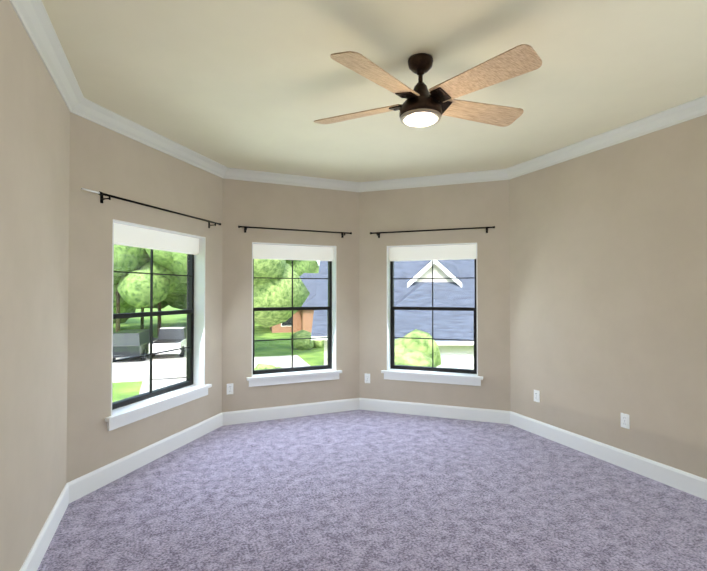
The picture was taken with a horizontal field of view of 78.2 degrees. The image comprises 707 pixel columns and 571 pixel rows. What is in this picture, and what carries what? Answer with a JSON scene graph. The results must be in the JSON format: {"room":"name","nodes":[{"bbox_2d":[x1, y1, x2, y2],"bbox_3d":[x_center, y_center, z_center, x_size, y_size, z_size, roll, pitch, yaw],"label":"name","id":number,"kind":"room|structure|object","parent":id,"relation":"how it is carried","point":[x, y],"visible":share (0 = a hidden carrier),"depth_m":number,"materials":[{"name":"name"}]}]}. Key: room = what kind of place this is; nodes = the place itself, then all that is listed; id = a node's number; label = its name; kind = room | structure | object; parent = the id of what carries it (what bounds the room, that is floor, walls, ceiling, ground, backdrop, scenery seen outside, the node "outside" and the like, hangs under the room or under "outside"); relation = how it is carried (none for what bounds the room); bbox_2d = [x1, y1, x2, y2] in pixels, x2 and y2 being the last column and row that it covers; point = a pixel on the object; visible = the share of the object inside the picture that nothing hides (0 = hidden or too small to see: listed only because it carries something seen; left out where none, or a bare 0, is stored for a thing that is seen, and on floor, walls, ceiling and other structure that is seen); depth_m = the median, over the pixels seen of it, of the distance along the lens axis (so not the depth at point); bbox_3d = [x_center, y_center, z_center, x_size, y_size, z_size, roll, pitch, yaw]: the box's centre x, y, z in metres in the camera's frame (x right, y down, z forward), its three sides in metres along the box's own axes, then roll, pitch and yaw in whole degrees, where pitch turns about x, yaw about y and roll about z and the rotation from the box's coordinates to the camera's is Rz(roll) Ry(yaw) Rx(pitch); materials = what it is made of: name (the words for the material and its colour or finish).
{"room":"empty bedroom","nodes":[
{"label":"empty bedroom","id":0,"kind":"room"},
{"bbox_2d":[0,0,69,570],"bbox_3d":[-0.983,0.052,0.437,0.220,2.740,5.490,0,-1,-23],"label":"wall","id":1,"kind":"structure","parent":0,"point":[34,175],"depth_m":2.13,"materials":[{"name":"paint"}]},
{"bbox_2d":[66,112,222,482],"bbox_3d":[-1.766,0.107,3.835,0.220,2.740,1.977,0,-1,17],"label":"wall","id":2,"kind":"structure","parent":0,"point":[107,161],"depth_m":3.26,"materials":[{"name":"paint"}]},
{"bbox_2d":[81,188,220,227],"bbox_3d":[-1.640,-0.630,3.732,0.088,0.070,1.615,0,-1,17],"label":"curtain rod","id":3,"kind":"object","parent":2,"relation":"attached to","point":[101,194],"visible":1,"depth_m":3.46,"materials":[{"name":"black metal"}]},
{"bbox_2d":[105,219,211,430],"bbox_3d":[-1.721,0.298,3.841,0.230,1.583,1.252,0,-1,17],"label":"window","id":4,"kind":"structure","parent":2,"relation":"in","point":[134,408],"depth_m":3.93,"materials":[{"name":"white"}]},
{"bbox_2d":[9,0,706,191],"bbox_3d":[0.667,-1.243,1.995,4.020,0.100,6.590,0,-1,-23],"label":"crown molding","id":5,"kind":"structure","parent":2,"relation":"attached to","point":[33,16],"depth_m":3.56,"materials":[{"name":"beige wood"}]},
{"bbox_2d":[19,398,706,570],"bbox_3d":[0.667,1.378,1.953,4.020,0.138,6.590,0,-1,-23],"label":"baseboard","id":6,"kind":"structure","parent":2,"relation":"attached to","point":[96,479],"depth_m":3.85,"materials":[{"name":"white wood"}]},
{"bbox_2d":[222,178,358,411],"bbox_3d":[-0.718,0.126,5.074,1.800,2.740,0.241,0,-1,-23],"label":"wall","id":7,"kind":"structure","parent":0,"point":[257,204],"depth_m":4.91,"materials":[{"name":"paint"}]},
{"bbox_2d":[227,383,232,394],"bbox_3d":[-1.324,1.110,4.666,0.070,0.114,0.010,0,-1,-23],"label":"electrical outlet","id":8,"kind":"object","parent":7,"relation":"attached to","point":[229,388],"visible":1,"depth_m":4.66,"materials":[{"name":"white plastic"}]},
{"bbox_2d":[246,242,341,386],"bbox_3d":[-0.686,0.317,5.040,1.109,1.583,0.243,0,-1,-23],"label":"window","id":9,"kind":"structure","parent":7,"relation":"in","point":[284,252],"depth_m":5.08,"materials":[{"name":"white"}]},
{"bbox_2d":[238,225,351,237],"bbox_3d":[-0.641,-0.611,4.950,1.324,0.070,0.103,0,-1,-23],"label":"curtain rod","id":10,"kind":"object","parent":7,"relation":"attached to","point":[246,227],"visible":1,"depth_m":4.89,"materials":[{"name":"black metal"}]},
{"bbox_2d":[37,410,706,570],"bbox_3d":[0.667,1.547,1.951,4.416,0.200,6.987,0,-1,-23],"label":"floor","id":11,"kind":"structure","parent":0,"point":[359,490],"depth_m":2.86,"materials":[{"name":"carpet"}]},
{"bbox_2d":[42,0,706,181],"bbox_3d":[0.667,-1.393,1.998,4.416,0.200,6.987,0,-1,-23],"label":"ceiling","id":12,"kind":"structure","parent":0,"point":[259,85],"depth_m":2.61,"materials":[{"name":"paint"}]},
{"bbox_2d":[314,44,541,126],"bbox_3d":[0.423,-1.105,2.435,1.306,0.363,1.207,0,-1,-23],"label":"ceiling fan","id":13,"kind":"object","parent":12,"relation":"hanging from","point":[421,106],"visible":1,"depth_m":2.35,"materials":[{"name":"brown wood"}]},
{"bbox_2d":[359,180,510,410],"bbox_3d":[0.922,0.127,5.105,1.910,2.740,0.220,0,-1,20],"label":"wall","id":14,"kind":"structure","parent":0,"point":[476,204],"depth_m":4.96,"materials":[{"name":"paint"}]},
{"bbox_2d":[365,373,369,382],"bbox_3d":[0.167,1.119,5.243,0.070,0.114,0.010,0,-1,20],"label":"electrical outlet","id":15,"kind":"object","parent":14,"relation":"attached to","point":[367,378],"visible":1,"depth_m":5.24,"materials":[{"name":"white plastic"}]},
{"bbox_2d":[381,243,482,385],"bbox_3d":[0.909,0.318,5.064,1.154,1.583,0.230,0,-1,20],"label":"window","id":16,"kind":"structure","parent":14,"relation":"in","point":[441,252],"depth_m":5.08,"materials":[{"name":"white"}]},
{"bbox_2d":[370,226,494,237],"bbox_3d":[0.874,-0.610,4.970,1.417,0.070,0.088,0,-1,20],"label":"curtain rod","id":17,"kind":"object","parent":14,"relation":"attached to","point":[378,234],"visible":1,"depth_m":4.92,"materials":[{"name":"black metal"}]},
{"bbox_2d":[509,114,706,478],"bbox_3d":[2.874,0.080,2.201,0.220,2.740,5.725,0,-1,-23],"label":"wall","id":18,"kind":"structure","parent":0,"point":[608,286],"depth_m":3.56,"materials":[{"name":"paint"}]},
{"bbox_2d":[534,390,539,401],"bbox_3d":[1.830,1.105,4.351,0.010,0.114,0.070,0,-1,-23],"label":"electrical outlet","id":19,"kind":"object","parent":18,"relation":"attached to","point":[536,395],"visible":1,"depth_m":4.34,"materials":[{"name":"white plastic"}]},
{"bbox_2d":[621,413,629,428],"bbox_3d":[2.188,1.091,3.508,0.010,0.114,0.070,0,-1,-23],"label":"electrical outlet","id":20,"kind":"object","parent":18,"relation":"attached to","point":[624,420],"visible":1,"depth_m":3.50,"materials":[{"name":"white plastic"}]},
{"label":"outside","id":21,"kind":"structure","parent":0,"visible":0},
{"bbox_2d":[112,305,323,401],"bbox_3d":[-38.877,6.136,91.897,400.000,0.500,320.000,0,-1,-23],"label":"lawn","id":22,"kind":"structure","parent":21,"point":[264,348],"depth_m":37.64,"materials":[{"name":"green plant"}]},
{"bbox_2d":[113,307,135,323],"bbox_3d":[-28.663,-1.075,45.806,11.431,12.446,10.752,0,-1,-23],"label":"tree","id":23,"kind":"object","parent":22,"relation":"on","point":[126,319],"depth_m":46.75,"materials":[{"name":"green plant"}]},
{"bbox_2d":[113,244,180,331],"bbox_3d":[-19.884,-1.015,38.574,9.413,12.094,9.740,0,-1,-23],"label":"tree","id":24,"kind":"object","parent":22,"relation":"on","point":[143,300],"depth_m":35.77,"materials":[{"name":"green plant"}]},
{"bbox_2d":[136,301,167,328],"bbox_3d":[-26.731,-2.122,52.002,12.490,14.738,11.688,0,-1,-23],"label":"tree","id":25,"kind":"object","parent":22,"relation":"on","point":[164,303],"depth_m":52.31,"materials":[{"name":"green plant"}]},
{"bbox_2d":[145,248,186,308],"bbox_3d":[-14.476,-2.034,40.458,8.770,14.193,12.070,0,-1,-23],"label":"tree","id":26,"kind":"object","parent":22,"relation":"on","point":[179,267],"depth_m":36.00,"materials":[{"name":"green plant"}]},
{"bbox_2d":[157,294,183,336],"bbox_3d":[-20.062,-2.396,44.297,12.334,15.039,10.748,0,-1,-23],"label":"tree","id":27,"kind":"object","parent":22,"relation":"on","point":[173,299],"depth_m":43.61,"materials":[{"name":"green plant"}]},
{"bbox_2d":[166,301,186,309],"bbox_3d":[-18.444,-3.014,57.080,14.856,16.683,12.883,0,-1,-23],"label":"tree","id":28,"kind":"object","parent":22,"relation":"on","point":[177,304],"depth_m":51.23,"materials":[{"name":"green plant"}]},
{"bbox_2d":[112,349,309,393],"bbox_3d":[-74.113,4.363,-2.334,154.830,0.030,38.012,0,-1,-23],"label":"paving","id":29,"kind":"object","parent":22,"relation":"on","point":[131,375],"depth_m":25.43,"materials":[{"name":"white concrete"}]},
{"bbox_2d":[113,329,157,359],"bbox_3d":[-14.729,3.926,29.389,2.100,1.831,4.900,0,-1,-11],"label":"suv","id":30,"kind":"object","parent":29,"relation":"on","point":[124,337],"depth_m":27.23,"materials":[{"name":"grey metal"}]},
{"bbox_2d":[149,327,186,357],"bbox_3d":[-13.002,3.955,31.208,2.100,1.831,5.600,0,-1,-13],"label":"truck","id":31,"kind":"object","parent":29,"relation":"on","point":[173,334],"depth_m":29.98,"materials":[{"name":"white metal"}]},
{"bbox_2d":[253,259,309,354],"bbox_3d":[-6.593,-1.260,31.104,9.446,12.345,11.388,0,-1,-23],"label":"tree","id":32,"kind":"object","parent":22,"relation":"on","point":[285,267],"depth_m":27.23,"materials":[{"name":"green plant"}]},
{"bbox_2d":[254,330,323,369],"bbox_3d":[-1.510,4.146,23.023,8.589,1.750,24.312,0,-1,-23],"label":"shrubs","id":33,"kind":"object","parent":22,"relation":"on","point":[298,343],"depth_m":33.27,"materials":[{"name":"green plant"}]},
{"bbox_2d":[269,273,317,332],"bbox_3d":[-2.076,1.872,53.546,16.900,6.800,12.400,0,-1,-13],"label":"house","id":34,"kind":"structure","parent":22,"relation":"on","point":[305,322],"depth_m":48.01,"materials":[{"name":"orange"}]},
{"bbox_2d":[286,260,318,276],"bbox_3d":[-11.797,-3.603,73.059,14.227,18.374,15.389,0,-1,-23],"label":"tree","id":35,"kind":"object","parent":22,"relation":"on","point":[315,267],"depth_m":68.24,"materials":[{"name":"green plant"}]},
{"bbox_2d":[311,259,474,368],"bbox_3d":[5.445,0.948,20.795,13.900,7.600,12.400,0,-1,1],"label":"neighbouring house","id":36,"kind":"structure","parent":22,"relation":"on","point":[400,327],"depth_m":16.46,"materials":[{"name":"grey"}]},
{"bbox_2d":[395,329,440,366],"bbox_3d":[1.228,2.868,11.059,2.473,3.450,2.787,0,-1,-23],"label":"bush","id":37,"kind":"object","parent":22,"relation":"on","point":[422,353],"depth_m":10.90,"materials":[{"name":"green plant"}]}
]}

